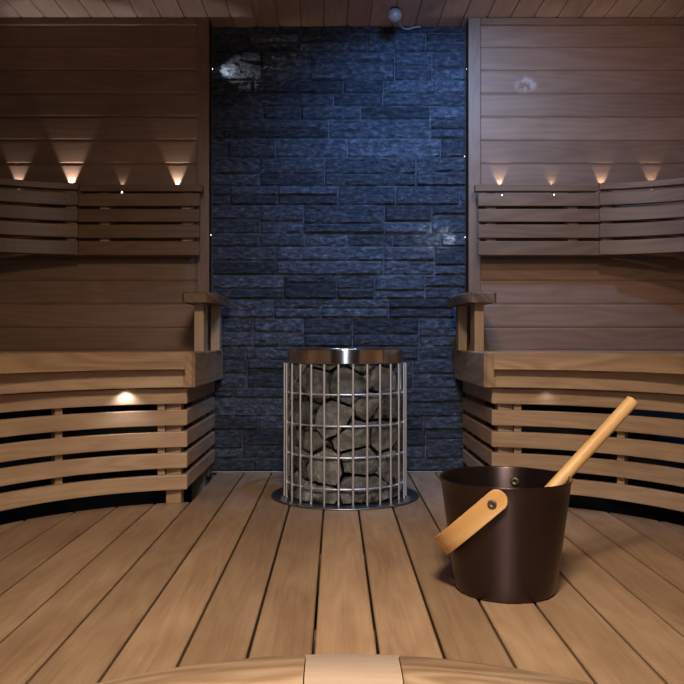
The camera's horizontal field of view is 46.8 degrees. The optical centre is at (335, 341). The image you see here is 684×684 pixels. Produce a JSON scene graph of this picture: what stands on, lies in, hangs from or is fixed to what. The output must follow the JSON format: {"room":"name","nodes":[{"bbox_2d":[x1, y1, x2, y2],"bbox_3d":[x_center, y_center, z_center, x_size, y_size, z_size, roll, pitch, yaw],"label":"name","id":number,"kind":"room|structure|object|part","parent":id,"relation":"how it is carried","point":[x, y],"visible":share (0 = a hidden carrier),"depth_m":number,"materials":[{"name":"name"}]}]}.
{"room":"spa","nodes":[
{"label":"spa","id":0,"kind":"room"},
{"bbox_2d":[206,24,464,479],"bbox_3d":[0.012,-0.340,2.920,0.987,1.699,0.055,0,0,0],"label":"wall","id":1,"kind":"structure","parent":0,"point":[338,189],"depth_m":2.90,"materials":[{"name":"stone"}]},
{"bbox_2d":[212,471,442,472],"bbox_3d":[0.012,0.477,2.901,0.927,0.006,0.011,0,0,0],"label":"trim","id":2,"kind":"structure","parent":1,"relation":"attached to","point":[212,471],"depth_m":2.90,"materials":[{"name":"grey"}]},
{"bbox_2d":[0,473,683,683],"bbox_3d":[0.016,0.535,1.677,1.904,0.110,2.455,0,0,0],"label":"floor","id":3,"kind":"structure","parent":0,"point":[235,571],"depth_m":1.51,"materials":[{"name":"brown wood"}]},
{"bbox_2d":[96,655,304,683],"bbox_3d":[-0.363,0.513,0.911,0.258,0.074,0.862,0,0,41],"label":"trim","id":4,"kind":"structure","parent":3,"relation":"attached to","point":[288,669],"depth_m":1.13,"materials":[{"name":"brown wood"}]},
{"bbox_2d":[271,348,418,510],"bbox_3d":[0.030,0.250,2.476,0.477,0.459,0.477,0,0,0],"label":"heater","id":5,"kind":"object","parent":3,"relation":"on","point":[338,356],"visible":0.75,"depth_m":2.34,"materials":[{"name":"silver metal"}]},
{"bbox_3d":[-0.159,0.271,2.455,0.007,0.411,0.008,0,0,0],"label":"cage rod","id":6,"kind":"part","parent":5,"relation":"part of","materials":[{"name":"silver metal"}]},
{"bbox_3d":[-0.149,0.271,2.413,0.007,0.411,0.008,0,0,0],"label":"cage rod","id":7,"kind":"part","parent":5,"relation":"part of","materials":[{"name":"silver metal"}]},
{"bbox_3d":[-0.149,0.271,2.539,0.007,0.411,0.008,0,0,0],"label":"cage rod","id":8,"kind":"part","parent":5,"relation":"part of","materials":[{"name":"silver metal"}]},
{"bbox_3d":[-0.131,0.271,2.375,0.007,0.411,0.008,0,0,0],"label":"cage rod","id":9,"kind":"part","parent":5,"relation":"part of","materials":[{"name":"silver metal"}]},
{"bbox_2d":[289,470,309,498],"bbox_3d":[-0.095,0.433,2.438,0.087,0.081,0.129,0,0,-16],"label":"rock","id":10,"kind":"object","parent":5,"relation":"in","point":[296,475],"visible":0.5,"depth_m":2.39,"materials":[{"name":"grey stone"}]},
{"bbox_2d":[289,444,297,472],"bbox_3d":[-0.099,0.365,2.486,0.090,0.096,0.098,0,0,0],"label":"rock","id":11,"kind":"object","parent":10,"relation":"on","point":[295,468],"visible":0.18,"depth_m":2.46,"materials":[{"name":"black stone"}]},
{"bbox_3d":[-0.104,0.271,2.342,0.007,0.411,0.008,0,0,0],"label":"cage rod","id":12,"kind":"part","parent":5,"relation":"part of","materials":[{"name":"silver metal"}]},
{"bbox_2d":[289,446,322,478],"bbox_3d":[-0.085,0.362,2.405,0.096,0.099,0.112,0,0,-31],"label":"rock","id":13,"kind":"object","parent":5,"relation":"in","point":[305,460],"visible":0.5,"depth_m":2.37,"materials":[{"name":"grey stone"}]},
{"bbox_2d":[288,423,314,446],"bbox_3d":[-0.095,0.285,2.436,0.086,0.091,0.082,0,0,-23],"label":"rock","id":14,"kind":"object","parent":13,"relation":"on","point":[295,427],"visible":0.37,"depth_m":2.40,"materials":[{"name":"grey stone"}]},
{"bbox_2d":[289,400,293,421],"bbox_3d":[-0.100,0.207,2.478,0.087,0.092,0.110,0,0,0],"label":"rock","id":15,"kind":"object","parent":14,"relation":"on","point":[290,400],"visible":0.16,"depth_m":2.43,"materials":[{"name":"grey stone"}]},
{"bbox_2d":[288,374,302,400],"bbox_3d":[-0.099,0.135,2.442,0.100,0.094,0.120,0,0,0],"label":"rock","id":16,"kind":"object","parent":15,"relation":"on","point":[295,383],"visible":0.29,"depth_m":2.40,"materials":[{"name":"grey stone"}]},
{"bbox_2d":[290,392,322,423],"bbox_3d":[-0.073,0.200,2.396,0.087,0.099,0.120,0,0,-41],"label":"rock","id":17,"kind":"object","parent":5,"relation":"in","point":[305,399],"visible":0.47,"depth_m":2.36,"materials":[{"name":"grey stone"}]},
{"bbox_2d":[290,363,322,380],"bbox_3d":[-0.079,0.070,2.404,0.090,0.094,0.096,0,0,-33],"label":"rock","id":18,"kind":"object","parent":5,"relation":"in","point":[305,366],"visible":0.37,"depth_m":2.38,"materials":[{"name":"grey stone"}]},
{"bbox_3d":[-0.071,0.271,2.316,0.007,0.411,0.008,0,0,0],"label":"cage rod","id":19,"kind":"part","parent":5,"relation":"part of","materials":[{"name":"silver metal"}]},
{"bbox_2d":[302,481,340,503],"bbox_3d":[-0.032,0.443,2.362,0.122,0.062,0.084,0,0,26],"label":"rock","id":20,"kind":"object","parent":5,"relation":"in","point":[330,496],"visible":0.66,"depth_m":2.33,"materials":[{"name":"grey stone"}]},
{"bbox_2d":[307,448,342,484],"bbox_3d":[-0.021,0.365,2.353,0.111,0.108,0.093,0,0,22],"label":"rock","id":21,"kind":"object","parent":20,"relation":"on","point":[330,464],"visible":0.74,"depth_m":2.31,"materials":[{"name":"grey stone"}]},
{"bbox_2d":[302,424,333,450],"bbox_3d":[-0.047,0.285,2.367,0.101,0.081,0.089,0,0,45],"label":"rock","id":22,"kind":"object","parent":21,"relation":"on","point":[317,438],"visible":0.62,"depth_m":2.34,"materials":[{"name":"grey stone"}]},
{"bbox_2d":[315,400,351,438],"bbox_3d":[-0.005,0.228,2.348,0.114,0.113,0.096,0,0,0],"label":"rock","id":23,"kind":"object","parent":22,"relation":"on","point":[331,406],"visible":0.88,"depth_m":2.31,"materials":[{"name":"grey stone"}]},
{"bbox_2d":[302,368,332,402],"bbox_3d":[-0.048,0.129,2.368,0.103,0.103,0.091,0,0,36],"label":"rock","id":24,"kind":"object","parent":23,"relation":"on","point":[317,374],"visible":0.72,"depth_m":2.33,"materials":[{"name":"grey stone"}]},
{"bbox_2d":[313,364,341,369],"bbox_3d":[-0.017,0.054,2.357,0.112,0.058,0.082,0,0,25],"label":"rock","id":25,"kind":"object","parent":24,"relation":"on","point":[327,366],"visible":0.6,"depth_m":2.32,"materials":[{"name":"grey stone"}]},
{"bbox_3d":[-0.033,0.271,2.297,0.007,0.411,0.008,0,0,0],"label":"cage rod","id":26,"kind":"part","parent":5,"relation":"part of","materials":[{"name":"silver metal"}]},
{"bbox_3d":[0.009,0.271,2.288,0.007,0.411,0.008,0,0,0],"label":"cage rod","id":27,"kind":"part","parent":5,"relation":"part of","materials":[{"name":"silver metal"}]},
{"bbox_2d":[331,366,365,404],"bbox_3d":[0.039,0.127,2.342,0.108,0.113,0.094,0,0,0],"label":"rock","id":28,"kind":"object","parent":5,"relation":"in","point":[345,373],"visible":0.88,"depth_m":2.31,"materials":[{"name":"grey stone"}]},
{"bbox_2d":[345,364,375,373],"bbox_3d":[0.064,0.061,2.353,0.110,0.067,0.084,0,0,-20],"label":"rock","id":29,"kind":"object","parent":28,"relation":"on","point":[360,368],"visible":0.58,"depth_m":2.32,"materials":[{"name":"grey stone"}]},
{"bbox_2d":[340,474,365,503],"bbox_3d":[0.046,0.433,2.349,0.086,0.080,0.082,0,0,-12],"label":"rock","id":30,"kind":"object","parent":5,"relation":"in","point":[359,482],"visible":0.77,"depth_m":2.31,"materials":[{"name":"grey stone"}]},
{"bbox_2d":[341,448,378,474],"bbox_3d":[0.071,0.353,2.351,0.112,0.084,0.095,0,0,0],"label":"rock","id":31,"kind":"object","parent":30,"relation":"on","point":[359,464],"visible":0.88,"depth_m":2.31,"materials":[{"name":"grey stone"}]},
{"bbox_2d":[332,418,369,451],"bbox_3d":[0.045,0.275,2.347,0.113,0.094,0.092,0,0,0],"label":"rock","id":32,"kind":"object","parent":31,"relation":"on","point":[360,432],"visible":0.79,"depth_m":2.31,"materials":[{"name":"grey stone"}]},
{"bbox_2d":[348,391,381,420],"bbox_3d":[0.079,0.189,2.357,0.095,0.090,0.084,0,0,-28],"label":"rock","id":33,"kind":"object","parent":32,"relation":"on","point":[360,403],"visible":0.69,"depth_m":2.33,"materials":[{"name":"grey stone"}]},
{"bbox_3d":[0.051,0.271,2.288,0.007,0.411,0.008,0,0,0],"label":"cage rod","id":34,"kind":"part","parent":5,"relation":"part of","materials":[{"name":"silver metal"}]},
{"bbox_3d":[0.092,0.271,2.297,0.007,0.411,0.008,0,0,0],"label":"cage rod","id":35,"kind":"part","parent":5,"relation":"part of","materials":[{"name":"silver metal"}]},
{"bbox_2d":[357,474,389,502],"bbox_3d":[0.116,0.435,2.376,0.099,0.077,0.091,0,0,-37],"label":"rock","id":36,"kind":"object","parent":5,"relation":"in","point":[373,480],"visible":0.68,"depth_m":2.33,"materials":[{"name":"grey stone"}]},
{"bbox_3d":[0.131,0.271,2.316,0.007,0.411,0.008,0,0,0],"label":"cage rod","id":37,"kind":"part","parent":5,"relation":"part of","materials":[{"name":"silver metal"}]},
{"bbox_2d":[369,449,400,484],"bbox_3d":[0.134,0.381,2.400,0.084,0.115,0.120,0,0,39],"label":"rock","id":38,"kind":"object","parent":5,"relation":"in","point":[385,461],"visible":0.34,"depth_m":2.38,"materials":[{"name":"grey stone"}]},
{"bbox_2d":[365,421,397,450],"bbox_3d":[0.128,0.280,2.389,0.134,0.091,0.088,0,0,-45],"label":"rock","id":39,"kind":"object","parent":38,"relation":"on","point":[385,430],"visible":0.53,"depth_m":2.35,"materials":[{"name":"grey stone"}]},
{"bbox_2d":[369,392,397,419],"bbox_3d":[0.137,0.197,2.397,0.102,0.092,0.090,0,0,-45],"label":"rock","id":40,"kind":"object","parent":39,"relation":"on","point":[385,403],"visible":0.52,"depth_m":2.36,"materials":[{"name":"grey stone"}]},
{"bbox_2d":[356,366,395,392],"bbox_3d":[0.115,0.112,2.381,0.112,0.085,0.081,0,0,-38],"label":"rock","id":41,"kind":"object","parent":40,"relation":"on","point":[374,371],"visible":0.52,"depth_m":2.35,"materials":[{"name":"grey stone"}]},
{"bbox_2d":[375,363,397,368],"bbox_3d":[0.137,0.059,2.404,0.084,0.045,0.099,0,0,38],"label":"rock","id":42,"kind":"object","parent":5,"relation":"in","point":[386,365],"visible":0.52,"depth_m":2.38,"materials":[{"name":"grey stone"}]},
{"bbox_3d":[0.164,0.271,2.342,0.007,0.411,0.008,0,0,0],"label":"cage rod","id":43,"kind":"part","parent":5,"relation":"part of","materials":[{"name":"silver metal"}]},
{"bbox_2d":[392,474,400,496],"bbox_3d":[0.159,0.440,2.453,0.095,0.067,0.112,0,0,0],"label":"rock","id":44,"kind":"object","parent":5,"relation":"in","point":[395,488],"visible":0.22,"depth_m":2.40,"materials":[{"name":"grey stone"}]},
{"bbox_2d":[388,449,401,470],"bbox_3d":[0.162,0.370,2.482,0.094,0.090,0.125,0,0,0],"label":"rock","id":45,"kind":"object","parent":44,"relation":"on","point":[388,449],"visible":0.15,"depth_m":2.43,"materials":[{"name":"grey stone"}]},
{"bbox_2d":[387,420,402,449],"bbox_3d":[0.164,0.291,2.468,0.096,0.093,0.126,0,0,0],"label":"rock","id":46,"kind":"object","parent":45,"relation":"on","point":[395,445],"visible":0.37,"depth_m":2.43,"materials":[{"name":"grey stone"}]},
{"bbox_2d":[373,395,401,421],"bbox_3d":[0.162,0.204,2.471,0.092,0.096,0.111,0,0,0],"label":"rock","id":47,"kind":"object","parent":46,"relation":"on","point":[387,420],"visible":0.23,"depth_m":2.44,"materials":[{"name":"grey stone"}]},
{"bbox_2d":[373,368,400,396],"bbox_3d":[0.159,0.119,2.455,0.089,0.097,0.118,0,0,0],"label":"rock","id":48,"kind":"object","parent":47,"relation":"on","point":[396,386],"visible":0.25,"depth_m":2.42,"materials":[{"name":"grey stone"}]},
{"bbox_3d":[0.190,0.271,2.375,0.007,0.411,0.008,0,0,0],"label":"cage rod","id":49,"kind":"part","parent":5,"relation":"part of","materials":[{"name":"silver metal"}]},
{"bbox_3d":[0.209,0.271,2.539,0.007,0.411,0.008,0,0,0],"label":"cage rod","id":50,"kind":"part","parent":5,"relation":"part of","materials":[{"name":"silver metal"}]},
{"bbox_3d":[0.209,0.271,2.413,0.007,0.411,0.008,0,0,0],"label":"cage rod","id":51,"kind":"part","parent":5,"relation":"part of","materials":[{"name":"silver metal"}]},
{"bbox_3d":[0.218,0.271,2.455,0.007,0.411,0.008,0,0,0],"label":"cage rod","id":52,"kind":"part","parent":5,"relation":"part of","materials":[{"name":"silver metal"}]},
{"bbox_2d":[304,654,402,683],"bbox_3d":[0.025,0.513,1.146,0.139,0.074,0.128,0,0,0],"label":"trim","id":53,"kind":"structure","parent":3,"relation":"attached to","point":[319,668],"depth_m":1.15,"materials":[{"name":"brown wood"}]},
{"bbox_2d":[399,655,591,683],"bbox_3d":[0.398,0.513,0.906,0.248,0.074,0.842,0,0,-39],"label":"trim","id":54,"kind":"structure","parent":3,"relation":"attached to","point":[414,669],"depth_m":1.13,"materials":[{"name":"brown wood"}]},
{"bbox_2d":[434,466,572,603],"bbox_3d":[0.328,0.370,1.539,0.259,0.219,0.268,0,0,22],"label":"bucket","id":55,"kind":"object","parent":3,"relation":"on","point":[503,535],"visible":0.98,"depth_m":1.44,"materials":[{"name":"brown metal"}]},
{"bbox_3d":[0.281,0.339,1.558,0.159,0.150,0.264,0,0,22],"label":"handle","id":56,"kind":"part","parent":55,"relation":"part of","materials":[{"name":"brown wood"}]},
{"bbox_2d":[545,396,637,486],"bbox_3d":[0.423,0.291,1.549,0.376,0.364,0.062,0,0,-17],"label":"ladle","id":57,"kind":"object","parent":55,"relation":"in","point":[628,405],"visible":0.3,"depth_m":1.56,"materials":[{"name":"brown wood"}]},
{"bbox_2d":[454,350,683,511],"bbox_3d":[0.962,0.415,1.798,1.052,0.770,2.197,0,0,0],"label":"bench","id":58,"kind":"object","parent":3,"relation":"on","point":[501,378],"visible":0.88,"depth_m":2.23,"materials":[{"name":"brown wood"}]},
{"bbox_2d":[449,292,495,350],"bbox_3d":[0.456,-0.064,2.652,0.105,0.187,0.325,0,0,0],"label":"armrest","id":59,"kind":"object","parent":58,"relation":"on","point":[476,301],"visible":0.91,"depth_m":2.55,"materials":[{"name":"brown wood"}]},
{"bbox_3d":[0.442,-0.048,2.772,0.031,0.154,0.055,0,0,0],"label":"post","id":60,"kind":"part","parent":59,"relation":"part of","materials":[{"name":"brown wood"}]},
{"bbox_3d":[0.464,-0.048,2.590,0.031,0.154,0.080,0,0,0],"label":"post","id":61,"kind":"part","parent":59,"relation":"part of","materials":[{"name":"brown wood"}]},
{"bbox_3d":[0.507,0.442,2.799,0.045,0.717,0.038,0,0,0],"label":"leg","id":62,"kind":"part","parent":58,"relation":"part of","materials":[{"name":"brown wood"}]},
{"bbox_3d":[0.507,0.442,2.380,0.045,0.717,0.045,0,0,0],"label":"leg","id":63,"kind":"part","parent":58,"relation":"part of","materials":[{"name":"brown wood"}]},
{"bbox_2d":[0,21,683,525],"bbox_3d":[0.000,-0.179,2.850,3.000,1.959,0.040,0,0,0],"label":"wall","id":64,"kind":"structure","parent":0,"point":[561,105],"depth_m":2.83,"materials":[{"name":"brown wood"}]},
{"bbox_2d":[0,178,82,254],"bbox_3d":[-1.183,-0.426,2.538,0.189,0.250,0.805,0,0,40],"label":"curved backrest","id":65,"kind":"object","parent":64,"relation":"attached to","point":[70,198],"visible":1,"depth_m":2.71,"materials":[{"name":"brown wood"}]},
{"bbox_2d":[0,18,196,25],"bbox_3d":[-0.998,-1.146,2.826,1.004,0.026,0.015,0,0,0],"label":"trim","id":66,"kind":"structure","parent":64,"relation":"attached to","point":[3,21],"depth_m":2.82,"materials":[{"name":"brown wood"}]},
{"bbox_2d":[78,185,203,255],"bbox_3d":[-0.683,-0.426,2.793,0.436,0.246,0.076,0,0,0],"label":"straight backrest","id":67,"kind":"object","parent":64,"relation":"attached to","point":[106,197],"visible":1,"depth_m":2.75,"materials":[{"name":"brown wood"}]},
{"bbox_2d":[197,18,212,475],"bbox_3d":[-0.474,-0.339,2.868,0.044,1.638,0.096,0,0,0],"label":"trim","id":68,"kind":"structure","parent":64,"relation":"attached to","point":[204,136],"depth_m":2.82,"materials":[{"name":"brown wood"}]},
{"bbox_2d":[464,18,480,466],"bbox_3d":[0.497,-0.339,2.868,0.044,1.638,0.096,0,0,0],"label":"trim","id":69,"kind":"structure","parent":64,"relation":"attached to","point":[473,29],"depth_m":2.82,"materials":[{"name":"brown wood"}]},
{"bbox_2d":[474,185,599,255],"bbox_3d":[0.706,-0.426,2.793,0.436,0.246,0.076,0,0,0],"label":"straight backrest","id":70,"kind":"object","parent":64,"relation":"attached to","point":[570,197],"visible":1,"depth_m":2.75,"materials":[{"name":"brown wood"}]},
{"bbox_2d":[481,18,683,25],"bbox_3d":[1.010,-1.146,2.826,0.980,0.026,0.015,0,0,0],"label":"trim","id":71,"kind":"structure","parent":64,"relation":"attached to","point":[484,21],"depth_m":2.82,"materials":[{"name":"brown wood"}]},
{"bbox_2d":[595,177,683,254],"bbox_3d":[1.206,-0.426,2.538,0.189,0.250,0.805,0,0,-40],"label":"curved backrest","id":72,"kind":"object","parent":64,"relation":"attached to","point":[607,198],"visible":0.98,"depth_m":2.70,"materials":[{"name":"brown wood"}]},
{"bbox_2d":[0,0,683,27],"bbox_3d":[0.000,-1.174,1.083,3.200,0.030,3.867,0,0,0],"label":"ceiling","id":73,"kind":"structure","parent":0,"point":[221,13],"depth_m":2.76,"materials":[{"name":"brown wood"}]},
{"bbox_2d":[388,7,419,29],"bbox_3d":[0.240,-1.134,2.818,0.056,0.050,0.210,0,0,27],"label":"sensor","id":74,"kind":"object","parent":73,"relation":"attached to","point":[394,15],"visible":1,"depth_m":2.73,"materials":[{"name":"white plastic"}]},
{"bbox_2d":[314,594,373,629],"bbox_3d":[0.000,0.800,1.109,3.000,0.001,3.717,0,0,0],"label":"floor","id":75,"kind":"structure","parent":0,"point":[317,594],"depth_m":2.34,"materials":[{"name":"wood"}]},
{"bbox_2d":[0,350,222,510],"bbox_3d":[-0.939,0.415,1.798,1.052,0.770,2.197,0,0,0],"label":"bench","id":76,"kind":"object","parent":75,"relation":"on","point":[173,378],"visible":0.98,"depth_m":2.24,"materials":[{"name":"brown wood"}]},
{"bbox_3d":[-0.484,0.442,2.380,0.045,0.717,0.045,0,0,0],"label":"leg","id":77,"kind":"part","parent":76,"relation":"part of","materials":[{"name":"brown wood"}]},
{"bbox_3d":[-0.484,0.442,2.799,0.045,0.717,0.038,0,0,0],"label":"leg","id":78,"kind":"part","parent":76,"relation":"part of","materials":[{"name":"brown wood"}]},
{"bbox_2d":[182,292,228,350],"bbox_3d":[-0.433,-0.064,2.652,0.105,0.187,0.325,0,0,0],"label":"armrest","id":79,"kind":"object","parent":76,"relation":"on","point":[201,301],"visible":0.9,"depth_m":2.55,"materials":[{"name":"brown wood"}]},
{"bbox_3d":[-0.441,-0.048,2.590,0.031,0.154,0.080,0,0,0],"label":"post","id":80,"kind":"part","parent":79,"relation":"part of","materials":[{"name":"brown wood"}]},
{"bbox_3d":[-0.419,-0.048,2.772,0.031,0.154,0.055,0,0,0],"label":"post","id":81,"kind":"part","parent":79,"relation":"part of","materials":[{"name":"brown wood"}]}
]}

